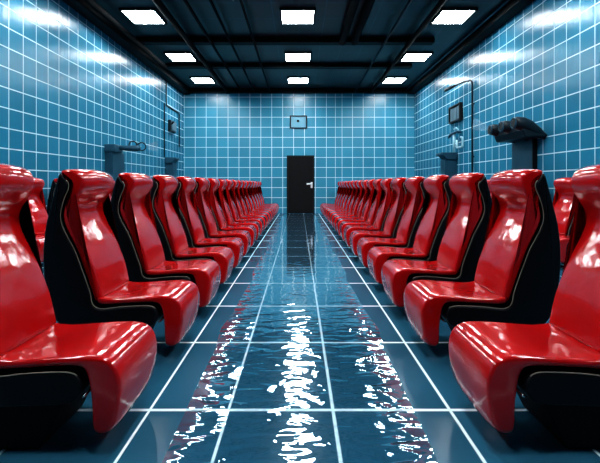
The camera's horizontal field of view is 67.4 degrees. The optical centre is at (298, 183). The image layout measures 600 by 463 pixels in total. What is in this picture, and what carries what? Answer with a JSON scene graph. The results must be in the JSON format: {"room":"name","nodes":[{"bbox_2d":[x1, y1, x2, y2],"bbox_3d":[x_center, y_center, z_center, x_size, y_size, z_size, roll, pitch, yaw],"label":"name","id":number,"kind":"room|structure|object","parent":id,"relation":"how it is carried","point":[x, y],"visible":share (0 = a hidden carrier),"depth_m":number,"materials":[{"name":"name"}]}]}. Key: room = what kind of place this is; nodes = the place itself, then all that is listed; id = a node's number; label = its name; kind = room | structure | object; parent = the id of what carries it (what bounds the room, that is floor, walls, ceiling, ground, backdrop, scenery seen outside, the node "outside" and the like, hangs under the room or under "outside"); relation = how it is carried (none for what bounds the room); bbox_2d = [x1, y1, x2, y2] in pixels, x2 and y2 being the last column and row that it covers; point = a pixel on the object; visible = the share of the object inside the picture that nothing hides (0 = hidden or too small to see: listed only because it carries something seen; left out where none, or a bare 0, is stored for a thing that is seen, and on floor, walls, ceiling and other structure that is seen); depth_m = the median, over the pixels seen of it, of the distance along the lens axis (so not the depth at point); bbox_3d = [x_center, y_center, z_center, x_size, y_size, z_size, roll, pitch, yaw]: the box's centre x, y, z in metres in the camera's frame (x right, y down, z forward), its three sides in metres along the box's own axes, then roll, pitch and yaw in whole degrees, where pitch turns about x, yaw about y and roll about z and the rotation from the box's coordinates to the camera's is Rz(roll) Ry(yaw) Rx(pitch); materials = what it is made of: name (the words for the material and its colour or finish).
{"room":"waiting room","nodes":[
{"label":"waiting room","id":0,"kind":"room"},
{"bbox_2d":[0,0,182,208],"bbox_3d":[-4.620,-1.300,7.000,0.001,4.960,22.000,0,0,0],"label":"wall","id":1,"kind":"structure","parent":0,"point":[68,90],"depth_m":9.18,"materials":[{"name":"blue tile"}]},
{"bbox_2d":[183,94,413,213],"bbox_3d":[0.000,-1.300,18.000,9.240,4.960,0.001,0,0,0],"label":"wall","id":2,"kind":"structure","parent":0,"point":[350,137],"depth_m":18.00,"materials":[{"name":"blue tile"}]},
{"bbox_2d":[290,115,306,128],"bbox_3d":[-0.020,-2.475,17.950,0.690,0.520,0.100,0,0,0],"label":"wall panel","id":3,"kind":"object","parent":2,"relation":"attached to","point":[296,121],"visible":1,"depth_m":17.97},
{"bbox_2d":[287,155,313,213],"bbox_3d":[0.060,0.020,17.925,1.090,2.320,0.148,0,0,0],"label":"door","id":4,"kind":"structure","parent":2,"relation":"in","point":[300,168],"depth_m":17.96,"materials":[{"name":"black paint"}]},
{"bbox_2d":[0,214,599,462],"bbox_3d":[0.000,1.180,7.000,9.240,0.001,22.000,0,0,0],"label":"floor","id":5,"kind":"structure","parent":0,"point":[314,412],"depth_m":2.39,"materials":[{"name":"tile"}]},
{"bbox_2d":[28,177,47,234],"bbox_3d":[-3.982,0.536,7.157,0.924,1.288,0.545,0,0,0],"label":"seat","id":6,"kind":"object","parent":5,"relation":"on","point":[36,200],"visible":0.3,"depth_m":7.18,"materials":[{"name":"plastic"}]},
{"bbox_2d":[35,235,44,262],"bbox_3d":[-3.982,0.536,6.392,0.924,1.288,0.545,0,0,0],"label":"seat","id":7,"kind":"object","parent":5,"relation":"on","point":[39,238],"visible":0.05,"depth_m":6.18,"materials":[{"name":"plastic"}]},
{"bbox_2d":[0,163,156,448],"bbox_3d":[-1.232,0.536,2.193,0.924,1.288,0.545,0,0,0],"label":"seat","id":8,"kind":"object","parent":5,"relation":"on","point":[49,368],"visible":1,"depth_m":2.08,"materials":[{"name":"plastic"}]},
{"bbox_2d":[0,321,156,432],"bbox_3d":[-1.056,0.923,2.193,0.573,0.359,0.520,0,0,0],"label":"seat cushion","id":9,"kind":"object","parent":8,"relation":"on","point":[45,373],"depth_m":1.99,"materials":[{"name":"red plastic"}]},
{"bbox_2d":[43,169,199,345],"bbox_3d":[-1.232,0.536,3.242,0.924,1.288,0.545,0,0,0],"label":"seat","id":10,"kind":"object","parent":5,"relation":"on","point":[86,277],"visible":0.96,"depth_m":2.98,"materials":[{"name":"plastic"}]},
{"bbox_2d":[97,280,199,345],"bbox_3d":[-1.056,0.923,3.242,0.573,0.359,0.520,0,0,0],"label":"seat cushion","id":11,"kind":"object","parent":10,"relation":"on","point":[177,301],"depth_m":3.00,"materials":[{"name":"red plastic"}]},
{"bbox_2d":[105,141,145,181],"bbox_3d":[-4.186,0.060,11.035,0.863,2.241,0.730,0,0,0],"label":"fountain","id":12,"kind":"object","parent":5,"relation":"on","point":[114,157],"visible":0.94,"depth_m":10.84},
{"bbox_2d":[111,172,220,316],"bbox_3d":[-1.232,0.536,4.187,0.924,1.288,0.545,0,0,0],"label":"seat","id":13,"kind":"object","parent":5,"relation":"on","point":[140,244],"visible":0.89,"depth_m":3.94,"materials":[{"name":"plastic"}]},
{"bbox_2d":[146,260,220,306],"bbox_3d":[-1.056,0.923,4.187,0.573,0.359,0.520,0,0,0],"label":"seat cushion","id":14,"kind":"object","parent":13,"relation":"on","point":[206,274],"depth_m":3.97,"materials":[{"name":"red plastic"}]},
{"bbox_2d":[165,157,179,177],"bbox_3d":[-4.426,0.130,15.750,0.381,2.100,0.520,0,0,0],"label":"basin","id":15,"kind":"object","parent":5,"relation":"on","point":[171,166],"visible":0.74,"depth_m":15.55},
{"bbox_2d":[150,174,233,283],"bbox_3d":[-1.232,0.536,5.109,0.924,1.288,0.545,0,0,0],"label":"seat","id":16,"kind":"object","parent":5,"relation":"on","point":[170,230],"visible":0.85,"depth_m":4.88,"materials":[{"name":"plastic"}]},
{"bbox_2d":[175,246,233,283],"bbox_3d":[-1.056,0.923,5.109,0.573,0.359,0.520,0,0,0],"label":"seat cushion","id":17,"kind":"object","parent":16,"relation":"on","point":[224,256],"depth_m":4.91,"materials":[{"name":"red plastic"}]},
{"bbox_2d":[175,176,243,267],"bbox_3d":[-1.232,0.536,6.054,0.924,1.288,0.545,0,0,0],"label":"seat","id":18,"kind":"object","parent":5,"relation":"on","point":[191,223],"visible":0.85,"depth_m":5.83,"materials":[{"name":"plastic"}]},
{"bbox_2d":[195,237,243,267],"bbox_3d":[-1.056,0.923,6.054,0.573,0.359,0.520,0,0,0],"label":"seat cushion","id":19,"kind":"object","parent":18,"relation":"on","point":[236,244],"depth_m":5.85,"materials":[{"name":"red plastic"}]},
{"bbox_2d":[194,177,250,255],"bbox_3d":[-1.232,0.536,7.000,0.924,1.288,0.545,0,0,0],"label":"seat","id":20,"kind":"object","parent":5,"relation":"on","point":[206,217],"visible":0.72,"depth_m":6.77,"materials":[{"name":"plastic"}]},
{"bbox_2d":[210,230,250,255],"bbox_3d":[-1.056,0.923,7.000,0.573,0.359,0.520,0,0,0],"label":"seat cushion","id":21,"kind":"object","parent":20,"relation":"on","point":[244,235],"depth_m":6.80,"materials":[{"name":"red plastic"}]},
{"bbox_2d":[207,178,256,246],"bbox_3d":[-1.232,0.536,7.944,0.924,1.288,0.545,0,0,0],"label":"seat","id":22,"kind":"object","parent":5,"relation":"on","point":[213,192],"visible":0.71,"depth_m":7.71,"materials":[{"name":"plastic"}]},
{"bbox_2d":[221,225,256,246],"bbox_3d":[-1.056,0.923,7.944,0.573,0.359,0.520,0,0,0],"label":"seat cushion","id":23,"kind":"object","parent":22,"relation":"on","point":[251,229],"depth_m":7.72,"materials":[{"name":"plastic"}]},
{"bbox_2d":[218,178,260,240],"bbox_3d":[-1.232,0.536,8.786,0.924,1.288,0.545,0,0,0],"label":"seat","id":24,"kind":"object","parent":5,"relation":"on","point":[223,183],"visible":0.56,"depth_m":8.61,"materials":[{"name":"plastic"}]},
{"bbox_2d":[228,221,260,240],"bbox_3d":[-1.056,0.923,8.786,0.573,0.359,0.520,0,0,0],"label":"seat cushion","id":25,"kind":"object","parent":24,"relation":"on","point":[230,223],"depth_m":8.58,"materials":[{"name":"plastic"}]},
{"bbox_2d":[225,179,263,235],"bbox_3d":[-1.232,0.536,9.627,0.924,1.288,0.545,0,0,0],"label":"seat","id":26,"kind":"object","parent":5,"relation":"on","point":[229,191],"visible":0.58,"depth_m":9.43,"materials":[{"name":"plastic"}]},
{"bbox_2d":[235,218,263,235],"bbox_3d":[-1.056,0.923,9.627,0.573,0.359,0.520,0,0,0],"label":"seat cushion","id":27,"kind":"object","parent":26,"relation":"on","point":[259,220],"depth_m":9.43,"materials":[{"name":"plastic"}]},
{"bbox_2d":[232,179,266,230],"bbox_3d":[-1.232,0.536,10.469,0.924,1.288,0.545,0,0,0],"label":"seat","id":28,"kind":"object","parent":5,"relation":"on","point":[236,183],"visible":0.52,"depth_m":10.30,"materials":[{"name":"plastic"}]},
{"bbox_2d":[240,215,266,230],"bbox_3d":[-1.056,0.923,10.469,0.573,0.359,0.520,0,0,0],"label":"seat cushion","id":29,"kind":"object","parent":28,"relation":"on","point":[262,217],"depth_m":10.29,"materials":[{"name":"plastic"}]},
{"bbox_2d":[237,180,268,226],"bbox_3d":[-1.232,0.536,11.310,0.924,1.288,0.545,0,0,0],"label":"seat","id":30,"kind":"object","parent":5,"relation":"on","point":[239,188],"visible":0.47,"depth_m":11.12,"materials":[{"name":"plastic"}]},
{"bbox_2d":[244,213,268,226],"bbox_3d":[-1.056,0.923,11.310,0.573,0.359,0.520,0,0,0],"label":"seat cushion","id":31,"kind":"object","parent":30,"relation":"on","point":[266,215],"depth_m":11.10,"materials":[{"name":"plastic"}]},
{"bbox_2d":[241,180,270,224],"bbox_3d":[-1.232,0.536,12.152,0.924,1.288,0.545,0,0,0],"label":"seat","id":32,"kind":"object","parent":5,"relation":"on","point":[246,201],"visible":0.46,"depth_m":11.98,"materials":[{"name":"plastic"}]},
{"bbox_2d":[249,211,270,224],"bbox_3d":[-1.056,0.923,12.152,0.573,0.359,0.520,0,0,0],"label":"seat cushion","id":33,"kind":"object","parent":32,"relation":"on","point":[250,212],"depth_m":11.97,"materials":[{"name":"plastic"}]},
{"bbox_2d":[245,180,272,221],"bbox_3d":[-1.232,0.536,12.993,0.924,1.288,0.545,0,0,0],"label":"seat","id":34,"kind":"object","parent":5,"relation":"on","point":[247,181],"visible":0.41,"depth_m":12.80,"materials":[{"name":"plastic"}]},
{"bbox_2d":[252,209,272,221],"bbox_3d":[-1.056,0.923,12.993,0.573,0.359,0.520,0,0,0],"label":"seat cushion","id":35,"kind":"object","parent":34,"relation":"on","point":[253,210],"depth_m":12.79,"materials":[{"name":"plastic"}]},
{"bbox_2d":[249,180,273,218],"bbox_3d":[-1.232,0.536,13.835,0.924,1.288,0.545,0,0,0],"label":"seat","id":36,"kind":"object","parent":5,"relation":"on","point":[251,182],"visible":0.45,"depth_m":13.66,"materials":[{"name":"plastic"}]},
{"bbox_2d":[255,208,273,218],"bbox_3d":[-1.056,0.923,13.835,0.573,0.359,0.520,0,0,0],"label":"seat cushion","id":37,"kind":"object","parent":36,"relation":"on","point":[272,209],"depth_m":13.66,"materials":[{"name":"plastic"}]},
{"bbox_2d":[252,181,275,216],"bbox_3d":[-1.232,0.536,14.677,0.924,1.288,0.545,0,0,0],"label":"seat","id":38,"kind":"object","parent":5,"relation":"on","point":[254,182],"visible":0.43,"depth_m":14.50,"materials":[{"name":"plastic"}]},
{"bbox_2d":[258,206,275,216],"bbox_3d":[-1.056,0.923,14.677,0.573,0.359,0.520,0,0,0],"label":"seat cushion","id":39,"kind":"object","parent":38,"relation":"on","point":[258,206],"depth_m":14.54,"materials":[{"name":"plastic"}]},
{"bbox_2d":[189,214,419,462],"bbox_3d":[0.005,1.174,8.300,1.279,0.001,18.600,0,0,0],"label":"water","id":40,"kind":"object","parent":5,"relation":"on","point":[299,264],"visible":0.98,"depth_m":4.96,"materials":[{"name":"liquid"}]},
{"bbox_2d":[322,181,344,214],"bbox_3d":[1.272,0.536,15.518,0.924,1.288,0.545,0,0,0],"label":"seat","id":41,"kind":"object","parent":5,"relation":"on","point":[342,182],"visible":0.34,"depth_m":15.31,"materials":[{"name":"plastic"}]},
{"bbox_2d":[322,205,339,214],"bbox_3d":[1.096,0.923,15.518,0.573,0.359,0.520,0,0,0],"label":"seat cushion","id":42,"kind":"object","parent":41,"relation":"on","point":[324,205],"depth_m":15.26,"materials":[{"name":"plastic"}]},
{"bbox_2d":[323,181,346,217],"bbox_3d":[1.272,0.536,14.677,0.924,1.288,0.545,0,0,0],"label":"seat","id":43,"kind":"object","parent":5,"relation":"on","point":[344,183],"visible":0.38,"depth_m":14.51,"materials":[{"name":"plastic"}]},
{"bbox_2d":[323,206,340,217],"bbox_3d":[1.096,0.923,14.677,0.573,0.359,0.520,0,0,0],"label":"seat cushion","id":44,"kind":"object","parent":43,"relation":"on","point":[326,206],"depth_m":14.51,"materials":[{"name":"plastic"}]},
{"bbox_2d":[325,181,349,218],"bbox_3d":[1.272,0.536,13.835,0.924,1.288,0.545,0,0,0],"label":"seat","id":45,"kind":"object","parent":5,"relation":"on","point":[347,182],"visible":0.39,"depth_m":13.67,"materials":[{"name":"plastic"}]},
{"bbox_2d":[325,208,344,218],"bbox_3d":[1.096,0.923,13.835,0.573,0.359,0.520,0,0,0],"label":"seat cushion","id":46,"kind":"object","parent":45,"relation":"on","point":[326,209],"depth_m":13.66,"materials":[{"name":"plastic"}]},
{"bbox_2d":[327,180,354,221],"bbox_3d":[1.272,0.536,12.993,0.924,1.288,0.545,0,0,0],"label":"seat","id":47,"kind":"object","parent":5,"relation":"on","point":[350,182],"visible":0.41,"depth_m":12.82,"materials":[{"name":"plastic"}]},
{"bbox_2d":[327,209,346,221],"bbox_3d":[1.096,0.923,12.993,0.573,0.359,0.520,0,0,0],"label":"seat cushion","id":48,"kind":"object","parent":47,"relation":"on","point":[329,210],"depth_m":12.83,"materials":[{"name":"plastic"}]},
{"bbox_2d":[328,180,357,224],"bbox_3d":[1.272,0.536,12.152,0.924,1.288,0.545,0,0,0],"label":"seat","id":49,"kind":"object","parent":5,"relation":"on","point":[354,194],"visible":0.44,"depth_m":11.96,"materials":[{"name":"plastic"}]},
{"bbox_2d":[328,211,350,224],"bbox_3d":[1.096,0.923,12.152,0.573,0.359,0.520,0,0,0],"label":"seat cushion","id":50,"kind":"object","parent":49,"relation":"on","point":[348,212],"depth_m":11.96,"materials":[{"name":"plastic"}]},
{"bbox_2d":[331,180,361,227],"bbox_3d":[1.272,0.536,11.310,0.924,1.288,0.545,0,0,0],"label":"seat","id":51,"kind":"object","parent":5,"relation":"on","point":[359,191],"visible":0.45,"depth_m":11.13,"materials":[{"name":"plastic"}]},
{"bbox_2d":[331,213,354,227],"bbox_3d":[1.096,0.923,11.310,0.573,0.359,0.520,0,0,0],"label":"seat cushion","id":52,"kind":"object","parent":51,"relation":"on","point":[333,215],"depth_m":11.12,"materials":[{"name":"plastic"}]},
{"bbox_2d":[333,179,367,230],"bbox_3d":[1.272,0.536,10.469,0.924,1.288,0.545,0,0,0],"label":"seat","id":53,"kind":"object","parent":5,"relation":"on","point":[363,183],"visible":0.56,"depth_m":10.28,"materials":[{"name":"plastic"}]},
{"bbox_2d":[333,215,359,230],"bbox_3d":[1.096,0.923,10.469,0.573,0.359,0.520,0,0,0],"label":"seat cushion","id":54,"kind":"object","parent":53,"relation":"on","point":[336,217],"depth_m":10.28,"materials":[{"name":"plastic"}]},
{"bbox_2d":[336,179,374,235],"bbox_3d":[1.272,0.536,9.627,0.924,1.288,0.545,0,0,0],"label":"seat","id":55,"kind":"object","parent":5,"relation":"on","point":[369,196],"visible":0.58,"depth_m":9.44,"materials":[{"name":"plastic"}]},
{"bbox_2d":[336,218,364,235],"bbox_3d":[1.096,0.923,9.627,0.573,0.359,0.520,0,0,0],"label":"seat cushion","id":56,"kind":"object","parent":55,"relation":"on","point":[339,220],"depth_m":9.43,"materials":[{"name":"plastic"}]},
{"bbox_2d":[339,178,381,240],"bbox_3d":[1.272,0.536,8.786,0.924,1.288,0.545,0,0,0],"label":"seat","id":57,"kind":"object","parent":5,"relation":"on","point":[373,210],"visible":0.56,"depth_m":8.59,"materials":[{"name":"plastic"}]},
{"bbox_2d":[339,221,371,240],"bbox_3d":[1.096,0.923,8.786,0.573,0.359,0.520,0,0,0],"label":"seat cushion","id":58,"kind":"object","parent":57,"relation":"on","point":[369,223],"depth_m":8.58,"materials":[{"name":"plastic"}]},
{"bbox_2d":[344,178,392,247],"bbox_3d":[1.272,0.536,7.944,0.924,1.288,0.545,0,0,0],"label":"seat","id":59,"kind":"object","parent":5,"relation":"on","point":[386,194],"visible":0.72,"depth_m":7.71,"materials":[{"name":"plastic"}]},
{"bbox_2d":[344,225,379,247],"bbox_3d":[1.096,0.923,7.944,0.573,0.359,0.520,0,0,0],"label":"seat cushion","id":60,"kind":"object","parent":59,"relation":"on","point":[348,229],"depth_m":7.70,"materials":[{"name":"plastic"}]},
{"bbox_2d":[349,177,406,255],"bbox_3d":[1.272,0.536,7.000,0.924,1.288,0.545,0,0,0],"label":"seat","id":61,"kind":"object","parent":5,"relation":"on","point":[394,216],"visible":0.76,"depth_m":6.77,"materials":[{"name":"plastic"}]},
{"bbox_2d":[349,230,390,255],"bbox_3d":[1.096,0.923,7.000,0.573,0.359,0.520,0,0,0],"label":"seat cushion","id":62,"kind":"object","parent":61,"relation":"on","point":[355,235],"depth_m":6.81,"materials":[{"name":"plastic"}]},
{"bbox_2d":[357,176,425,267],"bbox_3d":[1.272,0.536,6.054,0.924,1.288,0.545,0,0,0],"label":"seat","id":63,"kind":"object","parent":5,"relation":"on","point":[409,223],"visible":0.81,"depth_m":5.83,"materials":[{"name":"plastic"}]},
{"bbox_2d":[357,237,405,267],"bbox_3d":[1.096,0.923,6.054,0.573,0.359,0.520,0,0,0],"label":"seat cushion","id":64,"kind":"object","parent":63,"relation":"on","point":[364,244],"depth_m":5.86,"materials":[{"name":"plastic"}]},
{"bbox_2d":[367,174,451,283],"bbox_3d":[1.272,0.536,5.109,0.924,1.288,0.545,0,0,0],"label":"seat","id":65,"kind":"object","parent":5,"relation":"on","point":[431,229],"visible":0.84,"depth_m":4.88,"materials":[{"name":"plastic"}]},
{"bbox_2d":[367,246,426,283],"bbox_3d":[1.096,0.923,5.109,0.573,0.359,0.520,0,0,0],"label":"seat cushion","id":66,"kind":"object","parent":65,"relation":"on","point":[376,256],"depth_m":4.91,"materials":[{"name":"plastic"}]},
{"bbox_2d":[381,172,491,316],"bbox_3d":[1.272,0.536,4.187,0.924,1.288,0.545,0,0,0],"label":"seat","id":67,"kind":"object","parent":5,"relation":"on","point":[462,242],"visible":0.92,"depth_m":3.94,"materials":[{"name":"plastic"}]},
{"bbox_2d":[381,260,456,306],"bbox_3d":[1.096,0.923,4.187,0.573,0.359,0.520,0,0,0],"label":"seat cushion","id":68,"kind":"object","parent":67,"relation":"on","point":[395,274],"depth_m":3.97,"materials":[{"name":"plastic"}]},
{"bbox_2d":[436,152,457,177],"bbox_3d":[4.378,0.130,13.350,0.477,2.100,0.520,0,0,0],"label":"basin","id":69,"kind":"object","parent":5,"relation":"on","point":[448,162],"visible":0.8,"depth_m":13.15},
{"bbox_2d":[404,169,560,345],"bbox_3d":[1.272,0.536,3.242,0.924,1.288,0.545,0,0,0],"label":"seat","id":70,"kind":"object","parent":5,"relation":"on","point":[517,275],"visible":0.98,"depth_m":2.98,"materials":[{"name":"plastic"}]},
{"bbox_2d":[404,280,506,345],"bbox_3d":[1.096,0.923,3.242,0.573,0.359,0.520,0,0,0],"label":"seat cushion","id":71,"kind":"object","parent":70,"relation":"on","point":[425,301],"depth_m":3.00,"materials":[{"name":"plastic"}]},
{"bbox_2d":[448,164,599,448],"bbox_3d":[1.272,0.536,2.193,0.924,1.288,0.545,0,0,0],"label":"seat","id":72,"kind":"object","parent":5,"relation":"on","point":[553,367],"visible":1,"depth_m":2.09,"materials":[{"name":"plastic"}]},
{"bbox_2d":[448,321,599,432],"bbox_3d":[1.096,0.923,2.193,0.573,0.359,0.520,0,0,0],"label":"seat cushion","id":73,"kind":"object","parent":72,"relation":"on","point":[552,367],"depth_m":1.99,"materials":[{"name":"plastic"}]},
{"bbox_2d":[559,235,569,262],"bbox_3d":[3.982,0.536,6.392,0.924,1.288,0.545,0,0,0],"label":"seat","id":74,"kind":"object","parent":5,"relation":"on","point":[564,240],"visible":0.11,"depth_m":6.13,"materials":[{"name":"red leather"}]},
{"bbox_2d":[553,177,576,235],"bbox_3d":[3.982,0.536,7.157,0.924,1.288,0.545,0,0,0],"label":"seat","id":75,"kind":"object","parent":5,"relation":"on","point":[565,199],"visible":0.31,"depth_m":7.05,"materials":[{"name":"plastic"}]},
{"bbox_2d":[94,0,506,87],"bbox_3d":[0.000,-3.780,7.000,9.240,0.001,22.000,0,0,0],"label":"ceiling","id":76,"kind":"structure","parent":0,"point":[263,16],"depth_m":11.30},
{"bbox_2d":[62,0,189,94],"bbox_3d":[-4.480,-3.680,7.000,0.280,0.200,22.000,0,0,0],"label":"trim","id":77,"kind":"structure","parent":76,"relation":"attached to","point":[82,7],"depth_m":11.30,"materials":[{"name":"black paint"}]},
{"bbox_2d":[85,0,166,68],"bbox_3d":[-4.120,-3.610,4.950,0.120,0.120,17.900,0,0,0],"label":"ceiling pipe","id":78,"kind":"object","parent":76,"relation":"attached to","point":[92,3],"visible":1,"depth_m":10.48,"materials":[{"name":"metal"}]},
{"bbox_2d":[119,8,166,24],"bbox_3d":[-3.480,-3.755,10.100,0.780,0.050,0.900,0,0,0],"label":"ceiling light","id":79,"kind":"object","parent":76,"relation":"attached to","point":[136,16],"visible":1,"depth_m":10.07,"materials":[{"name":"white"}]},
{"bbox_2d":[123,11,162,22],"bbox_3d":[-3.480,-3.765,10.100,0.700,0.030,0.820,0,0,0],"label":"diffuser","id":80,"kind":"object","parent":79,"relation":"attached to","point":[133,16],"depth_m":10.07,"materials":[{"name":"white"}]},
{"bbox_2d":[163,52,197,61],"bbox_3d":[-3.480,-3.755,13.300,0.780,0.050,0.900,0,0,0],"label":"ceiling light","id":81,"kind":"object","parent":76,"relation":"attached to","point":[173,56],"visible":1,"depth_m":13.24,"materials":[{"name":"white"}]},
{"bbox_2d":[167,54,194,60],"bbox_3d":[-3.480,-3.765,13.300,0.700,0.030,0.820,0,0,0],"label":"diffuser","id":82,"kind":"object","parent":81,"relation":"attached to","point":[173,57],"depth_m":13.34,"materials":[{"name":"white"}]},
{"bbox_2d":[152,0,229,93],"bbox_3d":[-2.800,-3.610,6.850,0.140,0.140,21.700,0,0,0],"label":"ceiling pipe","id":83,"kind":"object","parent":76,"relation":"attached to","point":[158,3],"visible":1,"depth_m":11.05,"materials":[{"name":"metal"}]},
{"bbox_2d":[189,77,215,83],"bbox_3d":[-3.480,-3.755,16.300,0.780,0.050,0.900,0,0,0],"label":"ceiling light","id":84,"kind":"object","parent":76,"relation":"attached to","point":[197,80],"visible":1,"depth_m":16.30,"materials":[{"name":"white"}]},
{"bbox_2d":[183,0,242,92],"bbox_3d":[-2.250,-3.625,6.850,0.070,0.070,21.700,0,0,0],"label":"ceiling pipe","id":85,"kind":"object","parent":76,"relation":"attached to","point":[185,1],"visible":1,"depth_m":11.14,"materials":[{"name":"metal"}]},
{"bbox_2d":[209,0,254,91],"bbox_3d":[-1.750,-3.630,6.850,0.060,0.060,21.700,0,0,0],"label":"ceiling pipe","id":86,"kind":"object","parent":76,"relation":"attached to","point":[210,1],"visible":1,"depth_m":11.20,"materials":[{"name":"metal"}]},
{"bbox_2d":[239,0,269,91],"bbox_3d":[-1.150,-3.630,6.850,0.060,0.060,21.700,0,0,0],"label":"ceiling pipe","id":87,"kind":"object","parent":76,"relation":"attached to","point":[241,1],"visible":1,"depth_m":11.13,"materials":[{"name":"metal"}]},
{"bbox_2d":[136,37,434,44],"bbox_3d":[-0.350,-3.720,11.740,7.700,0.120,0.280,0,0,0],"label":"trim","id":88,"kind":"structure","parent":76,"relation":"attached to","point":[144,40],"depth_m":11.60,"materials":[{"name":"black paint"}]},
{"bbox_2d":[165,63,411,68],"bbox_3d":[-0.325,-3.725,14.240,7.750,0.110,0.280,0,0,0],"label":"beam","id":89,"kind":"structure","parent":76,"relation":"attached to","point":[169,65],"depth_m":14.10,"materials":[{"name":"metal"}]},
{"bbox_2d":[279,8,315,24],"bbox_3d":[-0.030,-3.755,10.100,0.780,0.050,0.900,0,0,0],"label":"ceiling light","id":90,"kind":"object","parent":76,"relation":"attached to","point":[288,16],"visible":1,"depth_m":10.07,"materials":[{"name":"white"}]},
{"bbox_2d":[282,11,313,22],"bbox_3d":[-0.030,-3.765,10.100,0.700,0.030,0.820,0,0,0],"label":"diffuser","id":91,"kind":"object","parent":90,"relation":"attached to","point":[287,16],"depth_m":10.08,"materials":[{"name":"white"}]},
{"bbox_2d":[284,52,311,61],"bbox_3d":[-0.030,-3.755,13.300,0.780,0.050,0.900,0,0,0],"label":"ceiling light","id":92,"kind":"object","parent":76,"relation":"attached to","point":[289,56],"visible":1,"depth_m":13.24,"materials":[{"name":"white"}]},
{"bbox_2d":[286,54,309,60],"bbox_3d":[-0.030,-3.765,13.300,0.700,0.030,0.820,0,0,0],"label":"diffuser","id":93,"kind":"object","parent":92,"relation":"attached to","point":[289,57],"depth_m":13.34,"materials":[{"name":"white"}]},
{"bbox_2d":[287,77,308,83],"bbox_3d":[-0.030,-3.755,16.300,0.780,0.050,0.900,0,0,0],"label":"ceiling light","id":94,"kind":"object","parent":76,"relation":"attached to","point":[291,80],"visible":1,"depth_m":16.30,"materials":[{"name":"white"}]},
{"bbox_2d":[189,88,408,93],"bbox_3d":[0.000,-3.700,17.875,8.680,0.160,0.250,0,0,0],"label":"beam","id":95,"kind":"structure","parent":76,"relation":"attached to","point":[191,90],"depth_m":17.75,"materials":[{"name":"metal"}]},
{"bbox_2d":[339,0,359,45],"bbox_3d":[1.120,-3.650,3.790,0.180,0.180,15.580,0,0,0],"label":"ceiling pipe","id":96,"kind":"object","parent":76,"relation":"attached to","point":[353,6],"visible":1,"depth_m":9.87,"materials":[{"name":"metal"}]},
{"bbox_2d":[351,0,374,45],"bbox_3d":[1.420,-3.650,3.790,0.180,0.180,15.580,0,0,0],"label":"ceiling pipe","id":97,"kind":"object","parent":76,"relation":"attached to","point":[367,7],"visible":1,"depth_m":9.89,"materials":[{"name":"metal"}]},
{"bbox_2d":[354,0,411,91],"bbox_3d":[2.200,-3.630,6.850,0.060,0.060,21.700,0,0,0],"label":"ceiling pipe","id":98,"kind":"object","parent":76,"relation":"attached to","point":[409,1],"visible":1,"depth_m":11.17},
{"bbox_2d":[381,77,407,83],"bbox_3d":[3.450,-3.755,16.300,0.780,0.050,0.900,0,0,0],"label":"ceiling light","id":99,"kind":"object","parent":76,"relation":"attached to","point":[387,80],"visible":0.96,"depth_m":16.30,"materials":[{"name":"white"}]},
{"bbox_2d":[370,0,446,92],"bbox_3d":[2.840,-3.620,6.850,0.120,0.120,21.700,0,0,0],"label":"ceiling pipe","id":100,"kind":"object","parent":76,"relation":"attached to","point":[440,3],"visible":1,"depth_m":11.10,"materials":[{"name":"metal"}]},
{"bbox_2d":[399,52,432,61],"bbox_3d":[3.450,-3.755,13.300,0.780,0.050,0.900,0,0,0],"label":"ceiling light","id":101,"kind":"object","parent":76,"relation":"attached to","point":[408,56],"visible":1,"depth_m":13.24,"materials":[{"name":"white"}]},
{"bbox_2d":[402,54,429,60],"bbox_3d":[3.450,-3.765,13.300,0.700,0.030,0.820,0,0,0],"label":"diffuser","id":102,"kind":"object","parent":101,"relation":"attached to","point":[406,57],"depth_m":13.34,"materials":[{"name":"white"}]},
{"bbox_2d":[430,8,477,24],"bbox_3d":[3.450,-3.755,10.100,0.780,0.050,0.900,0,0,0],"label":"ceiling light","id":103,"kind":"object","parent":76,"relation":"attached to","point":[445,16],"visible":1,"depth_m":10.07,"materials":[{"name":"white"}]},
{"bbox_2d":[433,11,473,22],"bbox_3d":[3.450,-3.765,10.100,0.700,0.030,0.820,0,0,0],"label":"diffuser","id":104,"kind":"object","parent":103,"relation":"attached to","point":[442,16],"depth_m":10.07,"materials":[{"name":"white"}]},
{"bbox_2d":[406,0,509,89],"bbox_3d":[4.240,-3.720,6.850,0.044,0.044,21.700,0,0,0],"label":"ceiling pipe","id":105,"kind":"object","parent":76,"relation":"attached to","point":[505,2],"visible":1,"depth_m":11.40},
{"bbox_2d":[408,0,533,93],"bbox_3d":[4.480,-3.690,7.000,0.280,0.180,22.000,0,0,0],"label":"trim","id":106,"kind":"structure","parent":76,"relation":"attached to","point":[511,8],"depth_m":11.26,"materials":[{"name":"black paint"}]},
{"bbox_2d":[414,0,599,203],"bbox_3d":[4.620,-1.300,7.000,0.001,4.960,22.000,0,0,0],"label":"wall","id":107,"kind":"structure","parent":0,"point":[541,66],"depth_m":9.06,"materials":[{"name":"blue tile"}]},
{"bbox_2d":[448,102,462,123],"bbox_3d":[4.569,-2.060,13.150,0.098,0.500,0.940,0,0,0],"label":"control box","id":108,"kind":"object","parent":107,"relation":"attached to","point":[455,112],"visible":1,"depth_m":13.08,"materials":[{"name":"plastic"}]},
{"bbox_2d":[444,80,473,171],"bbox_3d":[4.446,-0.968,12.532,0.100,3.695,1.377,0,0,-13],"label":"shower","id":109,"kind":"object","parent":107,"relation":"attached to","point":[471,81],"visible":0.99,"depth_m":11.89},
{"bbox_2d":[487,117,546,168],"bbox_3d":[4.322,-0.216,8.960,0.630,2.092,1.296,0,0,0],"label":"dryer","id":110,"kind":"object","parent":107,"relation":"attached to","point":[523,133],"visible":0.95,"depth_m":8.85,"materials":[{"name":"plastic"}]},
{"bbox_2d":[494,128,546,142],"bbox_3d":[4.383,-1.020,8.965,0.465,0.280,1.230,0,0,0],"label":"hood","id":111,"kind":"object","parent":110,"relation":"attached to","point":[522,135],"depth_m":8.70,"materials":[{"name":"plastic"}]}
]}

